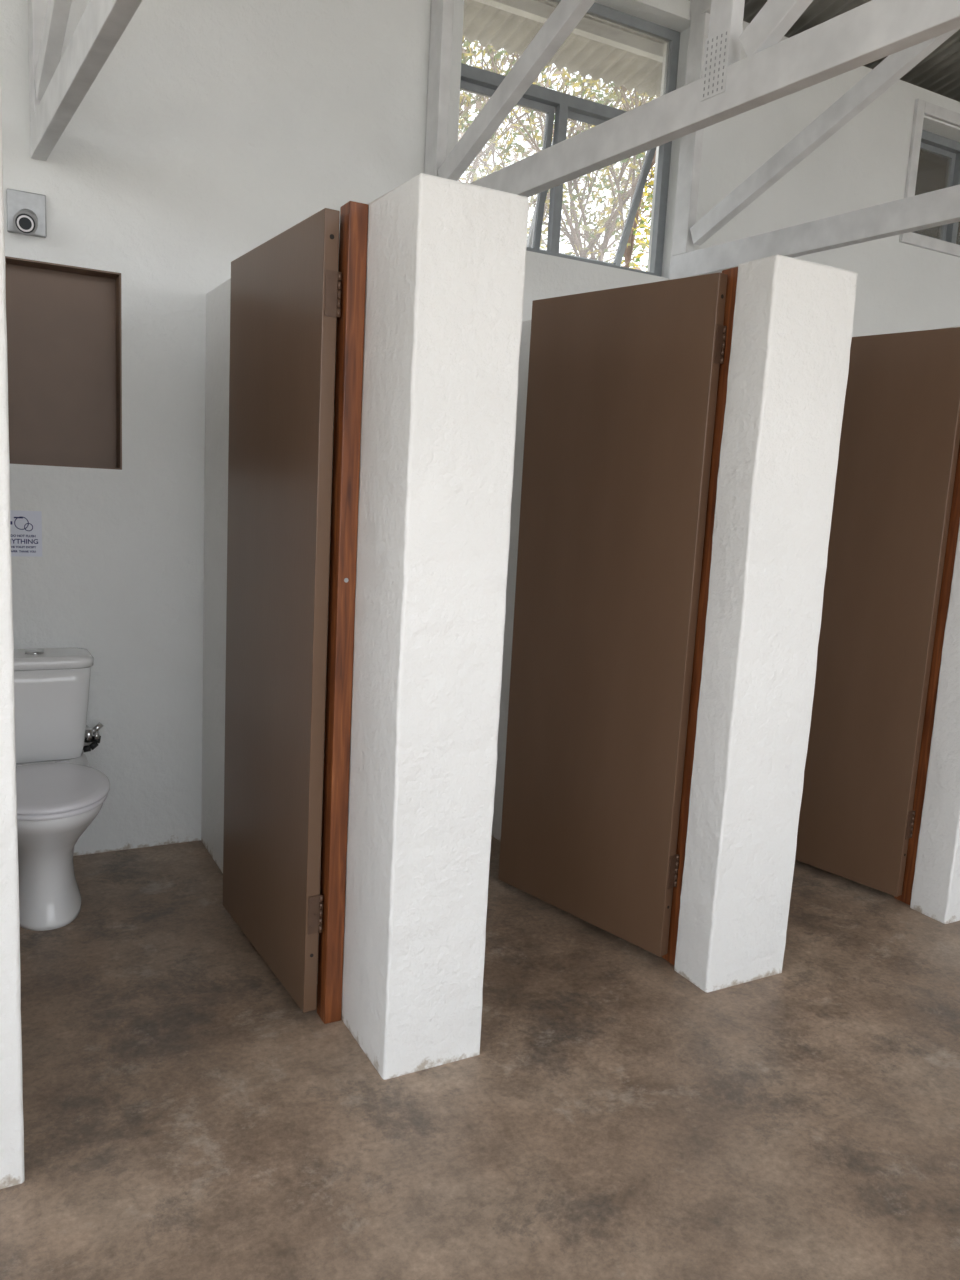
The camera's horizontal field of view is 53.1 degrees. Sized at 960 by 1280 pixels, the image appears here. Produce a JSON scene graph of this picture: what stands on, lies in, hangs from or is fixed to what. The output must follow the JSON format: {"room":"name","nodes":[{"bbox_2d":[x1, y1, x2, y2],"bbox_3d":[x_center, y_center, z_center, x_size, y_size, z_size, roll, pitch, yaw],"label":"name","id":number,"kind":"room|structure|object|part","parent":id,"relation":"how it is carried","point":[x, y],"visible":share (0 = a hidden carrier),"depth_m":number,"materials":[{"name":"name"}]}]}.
{"room":"public restroom","nodes":[
{"label":"public restroom","id":0,"kind":"room"},
{"bbox_2d":[0,835,959,1279],"bbox_3d":[1.641,1.410,1.669,10.400,0.120,6.880,-2,10,-28],"label":"floor","id":1,"kind":"structure","parent":0,"point":[615,1116],"depth_m":2.35,"materials":[{"name":"concrete"}]},
{"bbox_2d":[0,76,24,1188],"bbox_3d":[-1.472,-0.072,2.596,0.294,2.187,1.846,-2,10,-28],"label":"wall","id":2,"kind":"structure","parent":1,"relation":"on","point":[11,1085],"depth_m":1.91,"materials":[{"name":"white paint"}]},
{"bbox_2d":[14,648,109,930],"bbox_3d":[-1.480,0.499,3.296,0.436,0.844,0.811,-2,10,-28],"label":"toilet","id":3,"kind":"object","parent":1,"relation":"on","point":[59,795],"visible":0.8,"depth_m":3.24,"materials":[{"name":"ceramic"}]},
{"bbox_3d":[-1.612,0.068,3.471,0.388,0.042,0.236,-2,10,-28],"label":"cistern lid","id":4,"kind":"part","parent":3,"relation":"part of","materials":[{"name":"ceramic"}]},
{"bbox_3d":[-1.473,0.715,3.251,0.370,0.432,0.610,-2,10,-28],"label":"bowl","id":5,"kind":"part","parent":3,"relation":"part of","materials":[{"name":"ceramic"}]},
{"bbox_3d":[-1.426,0.503,3.153,0.380,0.018,0.500,-2,10,-28],"label":"seat","id":6,"kind":"part","parent":3,"relation":"part of","materials":[{"name":"plastic"}]},
{"bbox_3d":[-1.426,0.478,3.151,0.394,0.028,0.516,-2,10,-28],"label":"lid","id":7,"kind":"part","parent":3,"relation":"part of","materials":[{"name":"plastic"}]},
{"bbox_2d":[201,173,528,1079],"bbox_3d":[-0.521,-0.103,3.125,0.347,2.187,1.823,-2,10,-28],"label":"wall","id":8,"kind":"structure","parent":1,"relation":"on","point":[446,258],"depth_m":2.37,"materials":[{"name":"white paint"}]},
{"bbox_2d":[317,201,367,1023],"bbox_3d":[-0.372,-0.006,2.563,0.050,2.185,0.068,-2,10,-28],"label":"door frame","id":9,"kind":"structure","parent":8,"relation":"attached to","point":[353,215],"depth_m":2.52,"materials":[{"name":"brown wood"}]},
{"bbox_2d":[223,208,341,1011],"bbox_3d":[-0.615,-0.071,2.853,0.047,2.133,0.781,-2,10,-31],"label":"door","id":10,"kind":"structure","parent":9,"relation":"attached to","point":[285,296],"depth_m":2.73,"materials":[{"name":"brown wood"}]},
{"bbox_2d":[492,254,856,991],"bbox_3d":[0.475,-0.134,3.670,0.337,2.187,1.815,-2,10,-28],"label":"wall","id":11,"kind":"structure","parent":1,"relation":"on","point":[788,370],"depth_m":2.88,"materials":[{"name":"white paint"}]},
{"bbox_2d":[498,272,727,956],"bbox_3d":[0.405,-0.078,3.252,0.047,2.133,0.779,-5,12,-42],"label":"door","id":12,"kind":"structure","parent":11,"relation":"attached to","point":[622,387],"depth_m":3.19,"materials":[{"name":"brown wood"}]},
{"bbox_2d":[662,267,737,965],"bbox_3d":[0.707,-0.017,3.006,0.060,2.185,0.081,-2,10,-28],"label":"door frame","id":13,"kind":"structure","parent":11,"relation":"attached to","point":[732,273],"depth_m":2.97,"materials":[{"name":"brown wood"}]},
{"bbox_2d":[910,326,959,923],"bbox_3d":[1.501,-0.168,4.244,0.311,2.187,1.783,-2,10,-28],"label":"wall","id":14,"kind":"structure","parent":1,"relation":"on","point":[935,894],"depth_m":3.56,"materials":[{"name":"white paint"}]},
{"bbox_2d":[795,327,959,896],"bbox_3d":[1.447,-0.116,3.856,0.047,2.133,0.779,-4,12,-40],"label":"door","id":15,"kind":"structure","parent":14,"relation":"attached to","point":[900,436],"depth_m":3.70,"materials":[{"name":"brown wood"}]},
{"bbox_2d":[894,442,959,904],"bbox_3d":[1.739,-0.054,3.601,0.068,2.185,0.079,-2,10,-28],"label":"door frame","id":16,"kind":"structure","parent":14,"relation":"attached to","point":[953,529],"depth_m":3.61,"materials":[{"name":"brown wood"}]},
{"bbox_2d":[0,0,959,855],"bbox_3d":[0.057,-1.095,4.449,10.400,3.800,0.240,-2,10,-28],"label":"wall","id":17,"kind":"structure","parent":0,"point":[210,130],"depth_m":3.71,"materials":[{"name":"paint"}]},
{"bbox_2d":[10,510,41,556],"bbox_3d":[-1.682,-0.387,3.488,0.164,0.166,0.002,-2,10,-28],"label":"notice sign","id":18,"kind":"object","parent":17,"relation":"attached to","point":[25,526],"visible":0.78,"depth_m":3.50,"materials":[{"name":"paper"}]},
{"bbox_2d":[6,188,46,237],"bbox_3d":[-1.551,-1.464,3.291,0.124,0.159,0.121,-2,10,-28],"label":"security camera","id":19,"kind":"object","parent":17,"relation":"attached to","point":[26,211],"visible":1,"depth_m":3.31,"materials":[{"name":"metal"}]},
{"bbox_2d":[5,256,121,469],"bbox_3d":[-1.615,-0.993,3.475,0.587,0.710,0.105,-2,10,-28],"label":"wall niche","id":20,"kind":"object","parent":17,"relation":"in","point":[64,332],"visible":0.93,"depth_m":3.56,"materials":[{"name":"brown paint"}]},
{"bbox_2d":[28,0,142,160],"bbox_3d":[0.178,-2.408,0.558,0.054,2.498,6.220,-3,10,-32],"label":"roof truss","id":21,"kind":"object","parent":17,"relation":"attached to","point":[57,87],"visible":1,"depth_m":2.86,"materials":[{"name":"wood"}]},
{"bbox_3d":[-1.470,-2.289,3.187,0.050,1.050,0.100,-3,10,-32],"label":"post","id":22,"kind":"part","parent":21,"relation":"part of","materials":[{"name":"white wood"}]},
{"bbox_2d":[460,80,554,249],"bbox_3d":[0.076,-2.132,4.369,0.523,0.644,0.095,-2,10,-28],"label":"window","id":23,"kind":"structure","parent":17,"relation":"in","point":[549,110],"depth_m":4.41,"materials":[{"name":"grey metal"}]},
{"bbox_2d":[461,0,679,276],"bbox_3d":[0.386,-2.333,4.423,1.220,1.155,0.040,-2,10,-28],"label":"frame","id":24,"kind":"object","parent":17,"relation":"attached to","point":[562,102],"visible":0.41,"depth_m":4.47,"materials":[{"name":"grey metal"}]},
{"bbox_2d":[527,110,655,265],"bbox_3d":[0.548,-2.193,4.728,0.563,0.601,0.288,-2,10,-28],"label":"window","id":25,"kind":"structure","parent":17,"relation":"in","point":[650,153],"depth_m":4.80,"materials":[{"name":"grey metal"}]},
{"bbox_2d":[424,0,959,196],"bbox_3d":[1.485,-2.447,1.267,0.054,2.498,6.220,-3,10,-32],"label":"roof truss","id":26,"kind":"object","parent":17,"relation":"attached to","point":[729,86],"visible":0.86,"depth_m":2.68,"materials":[{"name":"wood"}]},
{"bbox_3d":[-0.163,-2.329,3.896,0.050,1.050,0.100,-3,10,-32],"label":"post","id":27,"kind":"part","parent":26,"relation":"part of","materials":[{"name":"white wood"}]},
{"bbox_3d":[0.642,-1.569,2.620,0.003,0.160,0.090,-3,10,-32],"label":"nail plate","id":28,"kind":"part","parent":26,"relation":"part of","materials":[{"name":"metal"}]},
{"bbox_2d":[669,0,959,279],"bbox_3d":[2.648,-2.483,1.897,0.054,2.498,6.220,-3,10,-32],"label":"roof truss","id":29,"kind":"object","parent":17,"relation":"attached to","point":[939,207],"visible":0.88,"depth_m":4.03,"materials":[{"name":"wood"}]},
{"bbox_3d":[0.999,-2.364,4.527,0.050,1.050,0.100,-3,10,-32],"label":"post","id":30,"kind":"part","parent":29,"relation":"part of","materials":[{"name":"white wood"}]},
{"bbox_2d":[899,99,959,256],"bbox_3d":[2.930,-2.598,5.594,1.300,0.740,0.022,-2,10,-28],"label":"trim","id":31,"kind":"structure","parent":17,"relation":"attached to","point":[922,107],"depth_m":5.30,"materials":[{"name":"white wood"}]},
{"bbox_2d":[912,142,955,240],"bbox_3d":[2.579,-2.615,5.612,0.493,0.520,0.028,-2,10,-28],"label":"window","id":32,"kind":"structure","parent":17,"relation":"in","point":[936,166],"depth_m":5.64,"materials":[{"name":"grey glass"}]},
{"bbox_2d":[921,130,959,243],"bbox_3d":[2.858,-2.618,5.725,1.180,0.610,0.040,-2,10,-28],"label":"frame","id":33,"kind":"object","parent":17,"relation":"attached to","point":[927,137],"visible":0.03,"depth_m":5.62,"materials":[{"name":"grey metal"}]},
{"bbox_2d":[956,222,959,244],"bbox_3d":[3.057,-2.644,5.921,0.553,0.517,0.118,-2,10,-28],"label":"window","id":34,"kind":"structure","parent":17,"relation":"in","point":[958,232],"depth_m":5.92,"materials":[{"name":"grey metal"}]},
{"bbox_2d":[463,0,959,101],"bbox_3d":[1.752,-3.159,0.998,11.400,1.681,8.280,-2,10,-28],"label":"roof","id":35,"kind":"structure","parent":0,"point":[938,72],"depth_m":4.96,"materials":[{"name":"metal"}]},
{"bbox_2d":[474,0,663,62],"bbox_3d":[0.014,-2.980,4.423,11.200,0.060,0.050,-2,10,-28],"label":"roof purlin","id":36,"kind":"structure","parent":35,"relation":"attached to","point":[534,10],"depth_m":4.70,"materials":[{"name":"white wood"}]},
{"label":"outside","id":37,"kind":"structure","parent":0,"visible":0},
{"bbox_3d":[-0.091,1.688,0.263,80.000,0.179,80.000,-2,10,-28],"label":"ground","id":38,"kind":"structure","parent":37,"visible":0},
{"bbox_2d":[459,42,537,181],"bbox_3d":[-1.925,-3.624,9.068,4.695,7.399,7.974,4,9,3],"label":"tree","id":39,"kind":"object","parent":38,"relation":"on","point":[461,133],"visible":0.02,"depth_m":10.29,"materials":[{"name":"green plant"}]},
{"bbox_2d":[458,36,653,270],"bbox_3d":[0.727,-5.731,14.018,6.571,10.318,10.587,6,9,18],"label":"tree","id":40,"kind":"object","parent":38,"relation":"on","point":[467,104],"visible":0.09,"depth_m":13.44,"materials":[{"name":"green plant"}]},
{"bbox_2d":[460,44,653,246],"bbox_3d":[-1.296,-5.572,12.752,10.390,10.179,7.615,1,9,-13],"label":"tree","id":41,"kind":"object","parent":38,"relation":"on","point":[482,47],"visible":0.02,"depth_m":13.18,"materials":[{"name":"green plant"}]},
{"bbox_2d":[458,36,657,269],"bbox_3d":[1.345,-2.403,8.020,4.657,5.659,3.261,-2,10,-28],"label":"tree","id":42,"kind":"object","parent":38,"relation":"on","point":[575,237],"visible":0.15,"depth_m":7.96,"materials":[{"name":"green plant"}]},
{"bbox_2d":[590,190,651,267],"bbox_3d":[3.954,-3.149,10.778,6.388,6.563,4.924,4,9,8],"label":"tree","id":43,"kind":"object","parent":38,"relation":"on","point":[646,208],"visible":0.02,"depth_m":11.16,"materials":[{"name":"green plant"}]}
]}

